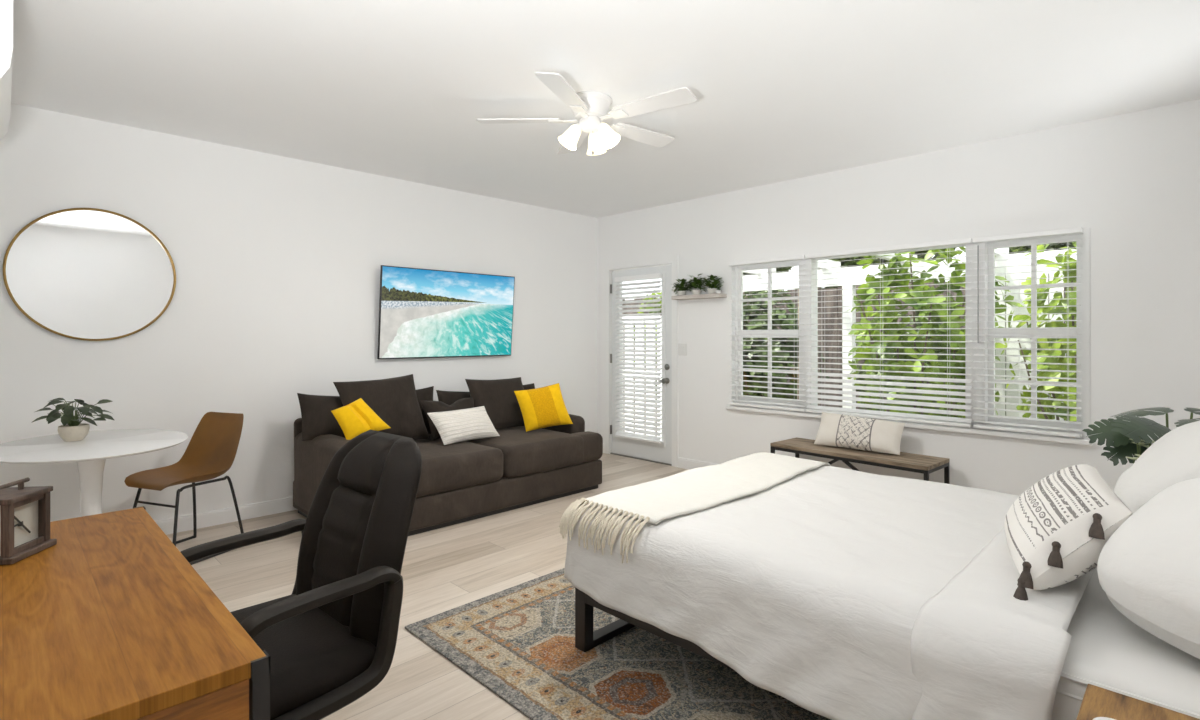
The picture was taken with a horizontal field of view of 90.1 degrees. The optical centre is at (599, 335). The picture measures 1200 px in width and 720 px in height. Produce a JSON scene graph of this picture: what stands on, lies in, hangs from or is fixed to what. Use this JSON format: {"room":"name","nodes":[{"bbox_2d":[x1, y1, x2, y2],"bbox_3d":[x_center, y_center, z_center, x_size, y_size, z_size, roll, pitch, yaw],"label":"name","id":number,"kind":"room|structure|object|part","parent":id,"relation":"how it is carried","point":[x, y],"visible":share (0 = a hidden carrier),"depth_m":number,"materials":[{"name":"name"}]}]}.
{"room":"studio apartment","nodes":[
{"label":"studio apartment","id":0,"kind":"room"},
{"bbox_2d":[0,103,596,521],"bbox_3d":[-1.886,-0.015,5.040,0.150,2.645,5.400,0,0,45],"label":"wall","id":1,"kind":"structure","parent":0,"point":[278,260],"depth_m":4.29,"materials":[{"name":"paint"}]},
{"bbox_2d":[3,208,175,340],"bbox_3d":[-3.107,-0.377,3.693,0.026,0.816,0.816,0,0,45],"label":"round mirror","id":2,"kind":"object","parent":1,"relation":"attached to","point":[86,274],"visible":1,"depth_m":3.67,"materials":[{"name":"gold metal"}]},
{"bbox_2d":[155,497,296,534],"bbox_3d":[-1.809,1.258,4.998,0.018,0.100,5.050,0,0,45],"label":"baseboard","id":3,"kind":"structure","parent":1,"relation":"attached to","point":[227,515],"depth_m":4.19,"materials":[{"name":"paint"}]},
{"bbox_2d":[377,265,514,358],"bbox_3d":[-1.343,-0.193,5.394,0.115,0.771,1.345,0,0,45],"label":"wall picture","id":4,"kind":"object","parent":1,"relation":"attached to","point":[424,313],"visible":1,"depth_m":5.31,"materials":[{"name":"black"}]},
{"bbox_2d":[167,453,687,719],"bbox_3d":[-0.065,1.358,3.113,5.450,0.100,5.250,0,0,45],"label":"floor","id":5,"kind":"structure","parent":0,"point":[447,568],"depth_m":3.34,"materials":[{"name":"beige wood"}]},
{"bbox_2d":[0,429,187,516],"bbox_3d":[-2.708,0.938,3.189,1.044,0.740,0.844,0,0,45],"label":"pedestal table","id":6,"kind":"object","parent":5,"relation":"on","point":[90,453],"visible":0.6,"depth_m":3.15,"materials":[{"name":"white paint"}]},
{"bbox_2d":[31,398,113,441],"bbox_3d":[-2.855,0.452,3.259,0.372,0.231,0.309,0,0,-17],"label":"potted plant","id":7,"kind":"object","parent":6,"relation":"on","point":[74,430],"visible":1,"depth_m":3.22,"materials":[{"name":"green plant"}]},
{"bbox_2d":[58,423,89,441],"bbox_3d":[-2.858,0.525,3.255,0.132,0.084,0.132,0,0,45],"label":"plant pot","id":8,"kind":"object","parent":6,"relation":"on","point":[70,432],"depth_m":3.22,"materials":[{"name":"beige ceramic"}]},
{"bbox_3d":[-2.708,0.929,3.189,0.240,0.667,0.240,0,0,45],"label":"stem","id":9,"kind":"part","parent":6,"relation":"part of","materials":[{"name":"white paint"}]},
{"bbox_2d":[0,506,269,719],"bbox_3d":[-1.240,0.932,1.295,1.303,0.751,0.584,0,0,45],"label":"desk","id":10,"kind":"object","parent":5,"relation":"on","point":[110,620],"visible":0.95,"depth_m":1.10,"materials":[{"name":"brown wood"}]},
{"bbox_2d":[0,477,56,564],"bbox_3d":[-1.502,0.465,1.521,0.124,0.184,0.147,0,0,-8],"label":"clock","id":11,"kind":"object","parent":10,"relation":"on","point":[24,511],"visible":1,"depth_m":1.53,"materials":[{"name":"brown wood"}]},
{"bbox_3d":[-1.453,0.477,1.469,0.018,0.128,0.018,0,0,-8],"label":"corner post","id":12,"kind":"part","parent":11,"relation":"part of","materials":[{"name":"brown wood"}]},
{"bbox_3d":[-1.502,0.386,1.521,0.012,0.025,0.123,0,0,-8],"label":"handle","id":13,"kind":"part","parent":11,"relation":"part of","materials":[{"name":"brown wood"}]},
{"bbox_3d":[-1.502,0.406,1.521,0.112,0.014,0.139,0,0,-8],"label":"plate","id":14,"kind":"part","parent":11,"relation":"part of","materials":[{"name":"brown wood"}]},
{"bbox_3d":[-1.461,0.420,1.527,0.010,0.014,0.103,0,0,-8],"label":"rail","id":15,"kind":"part","parent":11,"relation":"part of","materials":[{"name":"brown wood"}]},
{"bbox_3d":[-1.461,0.534,1.527,0.010,0.014,0.103,0,0,-8],"label":"rail","id":16,"kind":"part","parent":11,"relation":"part of","materials":[{"name":"brown wood"}]},
{"bbox_3d":[-1.470,0.477,1.585,0.018,0.128,0.018,0,0,-8],"label":"corner post","id":17,"kind":"part","parent":11,"relation":"part of","materials":[{"name":"brown wood"}]},
{"bbox_3d":[-0.793,0.747,0.850,0.026,0.322,0.520,0,0,45],"label":"panel","id":18,"kind":"part","parent":10,"relation":"part of","materials":[{"name":"brown wood"}]},
{"bbox_3d":[-0.594,0.932,1.042,0.031,0.751,0.029,0,0,45],"label":"leg","id":19,"kind":"part","parent":10,"relation":"part of","materials":[{"name":"black metal"}]},
{"bbox_2d":[124,412,243,564],"bbox_3d":[-2.489,0.906,3.634,0.457,0.824,0.528,0,0,20],"label":"chair","id":20,"kind":"object","parent":5,"relation":"on","point":[211,451],"visible":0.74,"depth_m":3.76,"materials":[{"name":"brown leather"}]},
{"bbox_3d":[-2.675,1.089,3.669,0.081,0.457,0.458,0,0,20],"label":"leg frame","id":21,"kind":"part","parent":20,"relation":"part of","materials":[{"name":"black metal"}]},
{"bbox_3d":[-2.324,1.089,3.542,0.081,0.457,0.458,0,0,20],"label":"leg frame","id":22,"kind":"part","parent":20,"relation":"part of","materials":[{"name":"black metal"}]},
{"bbox_2d":[181,430,421,719],"bbox_3d":[-0.864,0.805,1.615,0.652,1.003,0.694,0,0,45],"label":"office chair","id":23,"kind":"object","parent":5,"relation":"on","point":[329,643],"visible":0.85,"depth_m":1.61,"materials":[{"name":"black leather"}]},
{"bbox_3d":[-1.071,0.758,1.808,0.094,0.332,0.423,0,0,35],"label":"armrest","id":24,"kind":"part","parent":23,"relation":"part of","materials":[{"name":"black plastic"}]},
{"bbox_3d":[-0.910,0.857,1.561,0.534,0.162,0.512,0,0,45],"label":"seat","id":25,"kind":"part","parent":23,"relation":"part of","materials":[{"name":"black leather"}]},
{"bbox_3d":[-0.661,0.758,1.423,0.093,0.332,0.408,0,0,45],"label":"armrest","id":26,"kind":"part","parent":23,"relation":"part of","materials":[{"name":"black plastic"}]},
{"bbox_3d":[-0.715,0.591,1.783,0.515,0.575,0.246,0,0,45],"label":"backrest","id":27,"kind":"part","parent":23,"relation":"part of","materials":[{"name":"black leather"}]},
{"bbox_2d":[293,414,602,535],"bbox_3d":[-1.118,0.957,4.783,1.170,0.702,2.181,0,0,45],"label":"sofa","id":28,"kind":"object","parent":5,"relation":"on","point":[460,482],"visible":0.63,"depth_m":4.37,"materials":[{"name":"fabric"}]},
{"bbox_2d":[297,393,344,440],"bbox_3d":[-1.963,0.586,4.333,0.222,0.364,0.419,0,0,45],"label":"cushion","id":29,"kind":"object","parent":28,"relation":"on","point":[318,419],"visible":0.54,"depth_m":4.23,"materials":[{"name":"fabric"}]},
{"bbox_3d":[-1.822,0.985,4.106,1.106,0.593,0.227,0,0,45],"label":"arm","id":30,"kind":"part","parent":28,"relation":"part of","materials":[{"name":"fabric"}]},
{"bbox_2d":[331,398,389,439],"bbox_3d":[-1.641,0.566,4.122,0.146,0.270,0.374,0,0,45],"label":"throw pillow","id":31,"kind":"object","parent":28,"relation":"on","point":[356,418],"visible":0.93,"depth_m":4.06,"materials":[{"name":"yellow fabric"}]},
{"bbox_2d":[333,374,430,439],"bbox_3d":[-1.618,0.555,4.480,0.273,0.506,0.659,0,0,45],"label":"cushion","id":32,"kind":"object","parent":28,"relation":"on","point":[394,400],"visible":0.78,"depth_m":4.45,"materials":[{"name":"fabric"}]},
{"bbox_2d":[415,386,433,432],"bbox_3d":[-1.532,0.612,4.829,0.130,0.389,0.470,0,0,45],"label":"cushion","id":33,"kind":"object","parent":28,"relation":"on","point":[427,393],"visible":0.16,"depth_m":4.89,"materials":[{"name":"fabric"}]},
{"bbox_2d":[419,397,474,439],"bbox_3d":[-1.194,0.655,4.849,0.203,0.303,0.509,0,0,45],"label":"cushion","id":34,"kind":"object","parent":28,"relation":"on","point":[429,406],"visible":0.52,"depth_m":4.75,"materials":[{"name":"fabric"}]},
{"bbox_2d":[436,390,469,404],"bbox_3d":[-1.170,0.631,5.191,0.128,0.355,0.526,0,0,45],"label":"cushion","id":35,"kind":"object","parent":28,"relation":"on","point":[448,397],"visible":0.18,"depth_m":5.08,"materials":[{"name":"fabric"}]},
{"bbox_2d":[413,434,503,496],"bbox_3d":[-1.379,0.947,4.456,1.062,0.277,0.935,0,0,45],"label":"seat cushion","id":36,"kind":"object","parent":28,"relation":"on","point":[457,469],"depth_m":4.20,"materials":[{"name":"fabric"}]},
{"bbox_2d":[427,406,499,444],"bbox_3d":[-1.042,0.683,4.617,0.166,0.241,0.574,0,0,45],"label":"lumbar pillow","id":37,"kind":"object","parent":28,"relation":"on","point":[454,426],"visible":1,"depth_m":4.55,"materials":[{"name":"beige fabric"}]},
{"bbox_2d":[465,377,524,428],"bbox_3d":[-0.865,0.587,5.250,0.262,0.442,0.615,0,0,45],"label":"cushion","id":38,"kind":"object","parent":28,"relation":"on","point":[498,397],"visible":0.68,"depth_m":5.14,"materials":[{"name":"fabric"}]},
{"bbox_2d":[523,383,534,389],"bbox_3d":[-0.748,0.629,5.597,0.149,0.355,0.559,0,0,45],"label":"cushion","id":39,"kind":"object","parent":28,"relation":"on","point":[528,386],"visible":0.09,"depth_m":5.69,"materials":[{"name":"fabric"}]},
{"bbox_2d":[468,426,602,477],"bbox_3d":[-0.685,0.947,5.143,1.067,0.278,1.058,0,0,45],"label":"seat cushion","id":40,"kind":"object","parent":28,"relation":"on","point":[551,451],"depth_m":4.78,"materials":[{"name":"fabric"}]},
{"bbox_2d":[514,383,572,431],"bbox_3d":[-0.479,0.605,5.113,0.490,0.402,0.159,0,0,-18],"label":"throw pillow","id":41,"kind":"object","parent":28,"relation":"on","point":[542,407],"visible":1,"depth_m":5.06,"materials":[{"name":"yellow fabric"}]},
{"bbox_3d":[-0.489,0.908,5.563,0.924,0.416,0.175,0,0,45],"label":"arm","id":42,"kind":"part","parent":28,"relation":"part of","materials":[{"name":"fabric"}]},
{"bbox_2d":[405,568,830,719],"bbox_3d":[0.840,1.302,2.802,2.250,0.010,2.600,0,0,45],"label":"area rug","id":43,"kind":"object","parent":5,"relation":"on","point":[518,641],"visible":0.28,"depth_m":2.34,"materials":[{"name":"multicoloured carpet"}]},
{"bbox_2d":[575,587,735,671],"bbox_3d":[1.131,1.137,2.291,2.035,0.318,1.460,0,0,45],"label":"bed","id":44,"kind":"object","parent":43,"relation":"on","point":[586,639],"visible":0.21,"depth_m":2.46,"materials":[{"name":"black metal"}]},
{"bbox_3d":[-0.065,1.137,2.491,0.060,0.318,0.050,0,0,45],"label":"leg","id":45,"kind":"part","parent":44,"relation":"part of","materials":[{"name":"metal"}]},
{"bbox_2d":[1051,565,1199,719],"bbox_3d":[1.137,0.856,2.283,2.044,0.250,1.492,0,0,45],"label":"mattress","id":46,"kind":"object","parent":44,"relation":"on","point":[1108,650],"visible":0.02,"depth_m":1.34,"materials":[{"name":"fabric"}]},
{"bbox_2d":[564,465,1094,719],"bbox_3d":[0.953,0.880,2.450,1.707,0.431,1.665,0,0,45],"label":"duvet","id":47,"kind":"object","parent":46,"relation":"on","point":[837,593],"visible":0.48,"depth_m":1.80,"materials":[{"name":"fabric"}]},
{"bbox_2d":[559,452,830,562],"bbox_3d":[0.549,0.787,2.866,0.558,0.241,1.642,0,0,45],"label":"throw blanket","id":48,"kind":"object","parent":47,"relation":"on","point":[701,488],"visible":0.97,"depth_m":2.52,"materials":[{"name":"fabric"}]},
{"bbox_2d":[1004,465,1130,600],"bbox_3d":[1.335,0.547,1.722,0.284,0.280,0.643,0,0,32],"label":"pillow","id":49,"kind":"object","parent":47,"relation":"on","point":[1057,532],"visible":0.89,"depth_m":1.59,"materials":[{"name":"fabric"}]},
{"bbox_2d":[1098,480,1199,659],"bbox_3d":[1.453,0.532,1.347,0.465,0.357,0.518,0,0,-13],"label":"bed pillow","id":50,"kind":"object","parent":46,"relation":"on","point":[1149,565],"visible":1,"depth_m":1.37,"materials":[{"name":"fabric"}]},
{"bbox_2d":[1115,424,1199,511],"bbox_3d":[1.989,0.488,1.977,0.441,0.430,0.740,0,0,45],"label":"bed pillow","id":51,"kind":"object","parent":46,"relation":"on","point":[1174,460],"visible":0.61,"depth_m":1.88,"materials":[{"name":"fabric"}]},
{"bbox_2d":[770,437,949,483],"bbox_3d":[1.897,1.081,4.474,0.398,0.455,1.170,0,0,-42],"label":"bench","id":52,"kind":"object","parent":5,"relation":"on","point":[925,464],"visible":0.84,"depth_m":4.28,"materials":[{"name":"brown wood"}]},
{"bbox_2d":[814,412,904,454],"bbox_3d":[1.942,0.727,4.496,0.635,0.242,0.199,0,0,45],"label":"lumbar pillow","id":53,"kind":"object","parent":52,"relation":"on","point":[836,430],"visible":1,"depth_m":4.43,"materials":[{"name":"beige fabric"}]},
{"bbox_3d":[1.897,0.891,4.474,0.398,0.022,1.168,0,0,-42],"label":"frame","id":54,"kind":"part","parent":52,"relation":"part of","materials":[{"name":"black metal"}]},
{"bbox_3d":[2.139,1.094,3.925,0.026,0.428,0.026,0,0,45],"label":"leg","id":55,"kind":"part","parent":52,"relation":"part of","materials":[{"name":"black metal"}]},
{"bbox_3d":[2.416,1.094,4.173,0.026,0.428,0.026,0,0,45],"label":"leg","id":56,"kind":"part","parent":52,"relation":"part of","materials":[{"name":"black metal"}]},
{"bbox_2d":[1076,684,1199,719],"bbox_3d":[1.040,1.023,0.976,0.425,0.570,0.420,0,0,45],"label":"nightstand","id":57,"kind":"object","parent":5,"relation":"on","point":[1097,701],"visible":1,"depth_m":1.19,"materials":[{"name":"brown wood"}]},
{"bbox_2d":[1093,717,1115,719],"bbox_3d":[0.946,0.728,1.098,0.068,0.019,0.068,0,0,45],"label":"dish","id":58,"kind":"object","parent":57,"relation":"on","point":[1096,718],"visible":1,"depth_m":1.13,"materials":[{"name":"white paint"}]},
{"bbox_2d":[1126,439,1154,460],"bbox_3d":[2.300,0.874,2.486,0.196,0.868,0.192,0,0,-8],"label":"flowering plant","id":59,"kind":"object","parent":5,"relation":"on","point":[1140,443],"visible":0.09,"depth_m":2.54,"materials":[{"name":"green plant"}]},
{"bbox_2d":[1082,407,1199,465],"bbox_3d":[2.476,0.817,2.630,0.536,0.983,0.638,0,0,45],"label":"monstera plant","id":60,"kind":"object","parent":5,"relation":"on","point":[1117,432],"visible":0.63,"depth_m":2.63,"materials":[{"name":"green plant"}]},
{"bbox_3d":[2.546,0.703,2.678,0.014,0.710,0.065,0,0,29],"label":"stem","id":61,"kind":"part","parent":60,"relation":"part of","materials":[{"name":"green plant"}]},
{"bbox_2d":[11,0,1199,217],"bbox_3d":[-0.012,-1.397,3.166,5.450,0.120,5.400,0,0,45],"label":"ceiling","id":62,"kind":"structure","parent":0,"point":[784,90],"depth_m":3.10,"materials":[{"name":"paint"}]},
{"bbox_2d":[477,71,696,154],"bbox_3d":[-0.018,-1.178,3.390,1.216,0.315,1.228,0,0,45],"label":"ceiling fan","id":63,"kind":"object","parent":62,"relation":"attached to","point":[589,108],"visible":1,"depth_m":3.32,"materials":[{"name":"metal"}]},
{"bbox_3d":[-0.461,-1.224,3.406,0.462,0.034,0.135,0,0,2],"label":"blade","id":64,"kind":"part","parent":63,"relation":"part of","materials":[{"name":"wood"}]},
{"bbox_3d":[-0.180,-1.224,3.006,0.135,0.034,0.462,0,0,18],"label":"blade","id":65,"kind":"part","parent":63,"relation":"part of","materials":[{"name":"wood"}]},
{"bbox_3d":[-0.178,-1.118,3.365,0.116,0.142,0.127,0,0,45],"label":"lamp shade","id":66,"kind":"part","parent":63,"relation":"part of","materials":[{"name":"beige glass"}]},
{"bbox_3d":[-0.167,-1.224,3.783,0.135,0.034,0.462,0,0,-16],"label":"blade","id":67,"kind":"part","parent":63,"relation":"part of","materials":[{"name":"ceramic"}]},
{"bbox_3d":[-0.027,-1.118,3.515,0.116,0.142,0.127,0,0,45],"label":"lamp shade","id":68,"kind":"part","parent":63,"relation":"part of","materials":[{"name":"beige glass"}]},
{"bbox_3d":[0.052,-1.118,3.335,0.131,0.142,0.119,0,0,45],"label":"lamp shade","id":69,"kind":"part","parent":63,"relation":"part of","materials":[{"name":"beige glass"}]},
{"bbox_3d":[0.256,-1.224,3.653,0.462,0.034,0.135,0,0,-40],"label":"blade","id":70,"kind":"part","parent":63,"relation":"part of","materials":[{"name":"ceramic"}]},
{"bbox_3d":[0.278,-1.224,3.159,0.462,0.034,0.135,0,0,35],"label":"blade","id":71,"kind":"part","parent":63,"relation":"part of","materials":[{"name":"wood"}]},
{"bbox_2d":[597,99,1199,495],"bbox_3d":[1.826,-0.015,5.040,5.100,2.645,0.150,0,0,45],"label":"wall","id":72,"kind":"structure","parent":0,"point":[1133,178],"depth_m":4.08,"materials":[{"name":"paint"}]},
{"bbox_2d":[610,265,671,463],"bbox_3d":[0.414,0.287,6.344,0.862,2.014,0.113,0,0,45],"label":"door","id":73,"kind":"structure","parent":72,"relation":"in","point":[662,452],"depth_m":6.19,"materials":[{"name":"paint"}]},
{"bbox_2d":[614,273,662,443],"bbox_3d":[0.399,0.228,6.314,0.630,1.730,0.058,0,0,45],"label":"door blind","id":74,"kind":"object","parent":73,"relation":"attached to","point":[654,439],"visible":1,"depth_m":6.30,"materials":[{"name":"plastic"}]},
{"bbox_3d":[0.399,0.243,6.314,0.481,1.660,0.056,0,0,45],"label":"ladder cord","id":75,"kind":"part","parent":74,"relation":"part of","materials":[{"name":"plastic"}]},
{"bbox_3d":[0.399,1.082,6.314,0.622,0.022,0.052,0,0,45],"label":"rail","id":76,"kind":"part","parent":74,"relation":"part of","materials":[{"name":"plastic"}]},
{"bbox_3d":[0.427,0.243,6.342,0.670,1.780,0.012,0,0,45],"label":"glass moulding","id":77,"kind":"part","parent":73,"relation":"part of","materials":[{"name":"paint"}]},
{"bbox_3d":[0.644,0.455,6.084,0.104,0.060,0.070,0,0,45],"label":"handle","id":78,"kind":"part","parent":73,"relation":"part of","materials":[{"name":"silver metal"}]},
{"bbox_2d":[610,453,671,465],"bbox_3d":[0.475,1.302,6.392,0.867,0.012,0.150,0,0,45],"label":"trim","id":79,"kind":"structure","parent":72,"relation":"attached to","point":[610,453],"depth_m":6.33,"materials":[{"name":"white wood"}]},
{"bbox_2d":[605,255,677,466],"bbox_3d":[0.470,0.251,6.385,1.020,2.115,0.166,0,0,45],"label":"trim","id":80,"kind":"structure","parent":72,"relation":"attached to","point":[673,259],"depth_m":6.13,"materials":[{"name":"paint"}]},
{"bbox_2d":[603,444,718,469],"bbox_3d":[1.773,1.258,4.974,5.082,0.100,0.018,0,0,45],"label":"baseboard","id":81,"kind":"structure","parent":72,"relation":"attached to","point":[684,463],"depth_m":5.86,"materials":[{"name":"paint"}]},
{"bbox_2d":[678,343,686,355],"bbox_3d":[0.811,0.133,5.941,0.120,0.120,0.011,0,0,45],"label":"light switch","id":82,"kind":"object","parent":72,"relation":"attached to","point":[682,347],"visible":1,"depth_m":5.93,"materials":[{"name":"white plastic"}]},
{"bbox_2d":[671,293,726,299],"bbox_3d":[0.940,-0.374,5.724,0.550,0.035,0.134,0,0,45],"label":"wall shelf","id":83,"kind":"object","parent":72,"relation":"attached to","point":[715,295],"visible":1,"depth_m":5.66,"materials":[{"name":"beige wood"}]},
{"bbox_2d":[672,278,692,295],"bbox_3d":[0.797,-0.476,5.860,0.254,0.166,0.178,0,0,45],"label":"shelf plant","id":84,"kind":"object","parent":83,"relation":"on","point":[680,289],"visible":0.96,"depth_m":5.83,"materials":[{"name":"green plant"}]},
{"bbox_3d":[0.799,-0.416,5.862,0.094,0.046,0.094,0,0,45],"label":"pot","id":85,"kind":"part","parent":84,"relation":"part of","materials":[{"name":"white ceramic"}]},
{"bbox_2d":[686,274,705,294],"bbox_3d":[0.925,-0.492,5.736,0.241,0.198,0.178,0,0,28],"label":"shelf plant","id":86,"kind":"object","parent":83,"relation":"on","point":[695,280],"visible":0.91,"depth_m":5.71,"materials":[{"name":"green plant"}]},
{"bbox_3d":[0.925,-0.416,5.736,0.094,0.046,0.094,0,0,45],"label":"pot","id":87,"kind":"part","parent":86,"relation":"part of","materials":[{"name":"white ceramic"}]},
{"bbox_2d":[702,275,723,293],"bbox_3d":[1.054,-0.482,5.606,0.210,0.177,0.205,0,0,5],"label":"shelf plant","id":88,"kind":"object","parent":83,"relation":"on","point":[716,281],"visible":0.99,"depth_m":5.58,"materials":[{"name":"green plant"}]},
{"bbox_3d":[1.050,-0.416,5.611,0.094,0.046,0.094,0,0,45],"label":"pot","id":89,"kind":"part","parent":88,"relation":"part of","materials":[{"name":"white ceramic"}]},
{"bbox_2d":[725,405,1092,448],"bbox_3d":[2.121,0.670,4.642,2.634,0.055,0.095,0,0,45],"label":"trim","id":90,"kind":"structure","parent":72,"relation":"attached to","point":[944,429],"depth_m":4.18,"materials":[{"name":"paint"}]},
{"bbox_2d":[735,234,1083,437],"bbox_3d":[2.162,-0.017,4.683,2.610,1.320,0.120,0,0,45],"label":"window","id":91,"kind":"structure","parent":72,"relation":"in","point":[803,318],"depth_m":4.16,"materials":[{"name":"paint"}]},
{"bbox_2d":[729,255,806,411],"bbox_3d":[1.454,-0.021,5.248,0.730,1.304,0.058,0,0,45],"label":"window blind","id":92,"kind":"object","parent":91,"relation":"attached to","point":[799,257],"visible":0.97,"depth_m":5.22,"materials":[{"name":"plastic"}]},
{"bbox_3d":[1.455,0.620,5.248,0.722,0.022,0.052,0,0,45],"label":"rail","id":93,"kind":"part","parent":92,"relation":"part of","materials":[{"name":"plastic"}]},
{"bbox_3d":[1.517,-0.025,5.360,0.640,1.235,0.045,0,0,45],"label":"sash","id":94,"kind":"part","parent":91,"relation":"part of","materials":[{"name":"paint"}]},
{"bbox_2d":[805,238,972,427],"bbox_3d":[2.143,-0.021,4.559,1.202,1.304,0.058,0,0,45],"label":"window blind","id":95,"kind":"object","parent":91,"relation":"attached to","point":[947,243],"visible":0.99,"depth_m":4.47,"materials":[{"name":"plastic"}]},
{"bbox_3d":[2.144,0.620,4.560,1.194,0.022,0.052,0,0,45],"label":"rail","id":96,"kind":"part","parent":95,"relation":"part of","materials":[{"name":"plastic"}]},
{"bbox_3d":[2.144,-0.015,4.560,0.916,1.252,0.056,0,0,45],"label":"ladder cord","id":97,"kind":"part","parent":95,"relation":"part of","materials":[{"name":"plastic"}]},
{"bbox_2d":[972,227,1082,437],"bbox_3d":[2.775,-0.021,3.914,0.588,1.304,0.076,0,0,45],"label":"window blind","id":98,"kind":"object","parent":91,"relation":"attached to","point":[1067,231],"visible":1,"depth_m":3.91,"materials":[{"name":"plastic"}]},
{"bbox_3d":[2.782,0.620,3.921,0.580,0.022,0.052,0,0,45],"label":"rail","id":99,"kind":"part","parent":98,"relation":"part of","materials":[{"name":"plastic"}]},
{"bbox_3d":[2.889,-0.025,3.988,0.520,1.235,0.045,0,0,45],"label":"sash","id":100,"kind":"part","parent":91,"relation":"part of","materials":[{"name":"paint"}]},
{"bbox_2d":[729,227,1089,439],"bbox_3d":[2.135,-0.017,4.656,2.608,1.318,0.055,0,0,45],"label":"trim","id":101,"kind":"structure","parent":72,"relation":"attached to","point":[1086,231],"depth_m":3.73,"materials":[{"name":"paint"}]},
{"bbox_3d":[-1.851,-0.014,1.363,5.100,2.645,0.150,0,0,45],"label":"wall","id":102,"kind":"structure","parent":0,"visible":0},
{"bbox_2d":[0,0,12,140],"bbox_3d":[-2.399,-1.013,2.229,0.900,0.418,0.298,0,0,45],"label":"air conditioner","id":103,"kind":"object","parent":102,"relation":"attached to","point":[6,6],"visible":1,"depth_m":2.01,"materials":[{"name":"white plastic"}]},
{"label":"outside","id":104,"kind":"structure","parent":0,"visible":0},
{"bbox_2d":[624,400,656,434],"bbox_3d":[7.819,1.438,9.689,21.000,0.060,12.800,0,0,45],"label":"ground","id":105,"kind":"structure","parent":104,"point":[624,400],"depth_m":10.35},
{"bbox_2d":[622,316,661,440],"bbox_3d":[0.414,0.573,8.139,2.520,1.670,0.065,0,0,45],"label":"privacy fence","id":106,"kind":"object","parent":105,"relation":"on","point":[660,320],"visible":0.02,"depth_m":7.95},
{"bbox_2d":[634,291,661,399],"bbox_3d":[1.034,0.342,9.020,1.264,2.143,0.965,0,0,45],"label":"shrub","id":107,"kind":"object","parent":105,"relation":"on","point":[660,302],"visible":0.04,"depth_m":9.04,"materials":[{"name":"green plant"}]},
{"bbox_2d":[743,266,794,291],"bbox_3d":[2.885,-0.785,13.257,3.031,4.389,2.991,0,0,-1],"label":"tree","id":108,"kind":"object","parent":105,"relation":"on","point":[787,269],"visible":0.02,"depth_m":12.51,"materials":[{"name":"green plant"}]},
{"bbox_2d":[743,290,829,398],"bbox_3d":[2.478,0.337,9.376,2.257,2.463,1.071,0,0,45],"label":"shrub","id":109,"kind":"object","parent":105,"relation":"on","point":[755,319],"visible":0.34,"depth_m":9.00,"materials":[{"name":"green plant"}]},
{"bbox_2d":[622,275,1075,420],"bbox_3d":[3.938,0.288,9.915,13.192,2.240,0.030,0,0,45],"label":"fence","id":110,"kind":"object","parent":105,"relation":"on","point":[834,323],"visible":0.05,"depth_m":9.98,"materials":[{"name":"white wood"}]},
{"bbox_2d":[818,247,959,288],"bbox_3d":[4.968,-0.883,11.261,3.085,4.599,3.060,0,0,-37],"label":"tree","id":111,"kind":"object","parent":105,"relation":"on","point":[852,261],"visible":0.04,"depth_m":10.46,"materials":[{"name":"green plant"}]},
{"bbox_2d":[743,247,1075,416],"bbox_3d":[2.837,0.223,6.122,6.200,2.370,2.790,0,0,45],"label":"pergola","id":112,"kind":"object","parent":105,"relation":"on","point":[755,281],"visible":0.14,"depth_m":7.31,"materials":[{"name":"white wood"}]},
{"bbox_3d":[3.064,0.393,7.366,0.120,2.030,0.110,0,0,45],"label":"post","id":113,"kind":"part","parent":112,"relation":"part of","materials":[{"name":"white wood"}]},
{"bbox_3d":[4.266,0.393,6.164,0.120,2.030,0.110,0,0,45],"label":"post","id":114,"kind":"part","parent":112,"relation":"part of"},
{"bbox_2d":[856,306,1005,417],"bbox_3d":[4.200,0.531,7.673,2.075,1.904,1.032,0,0,45],"label":"shrub","id":115,"kind":"object","parent":105,"relation":"on","point":[919,325],"visible":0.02,"depth_m":7.66,"materials":[{"name":"green plant"}]},
{"bbox_2d":[846,247,1023,417],"bbox_3d":[3.194,0.086,5.881,1.590,2.663,1.061,0,0,45],"label":"tree","id":116,"kind":"object","parent":105,"relation":"on","point":[887,271],"visible":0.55,"depth_m":5.83,"materials":[{"name":"green plant"}]},
{"bbox_2d":[995,262,1063,420],"bbox_3d":[4.138,0.358,5.807,0.565,2.100,0.025,0,0,45],"label":"slatted screen","id":117,"kind":"object","parent":105,"relation":"on","point":[1000,271],"visible":0.26,"depth_m":5.87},
{"bbox_2d":[995,242,1075,421],"bbox_3d":[3.997,0.243,4.862,1.398,2.355,0.924,0,0,45],"label":"tree","id":118,"kind":"object","parent":105,"relation":"on","point":[1060,259],"visible":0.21,"depth_m":4.95,"materials":[{"name":"green plant"}]},
{"bbox_2d":[1009,242,1075,297],"bbox_3d":[7.259,-0.872,9.152,3.088,4.578,2.814,0,0,-18],"label":"tree","id":119,"kind":"object","parent":105,"relation":"on","point":[1055,246],"visible":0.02,"depth_m":8.68,"materials":[{"name":"green plant"}]}
]}

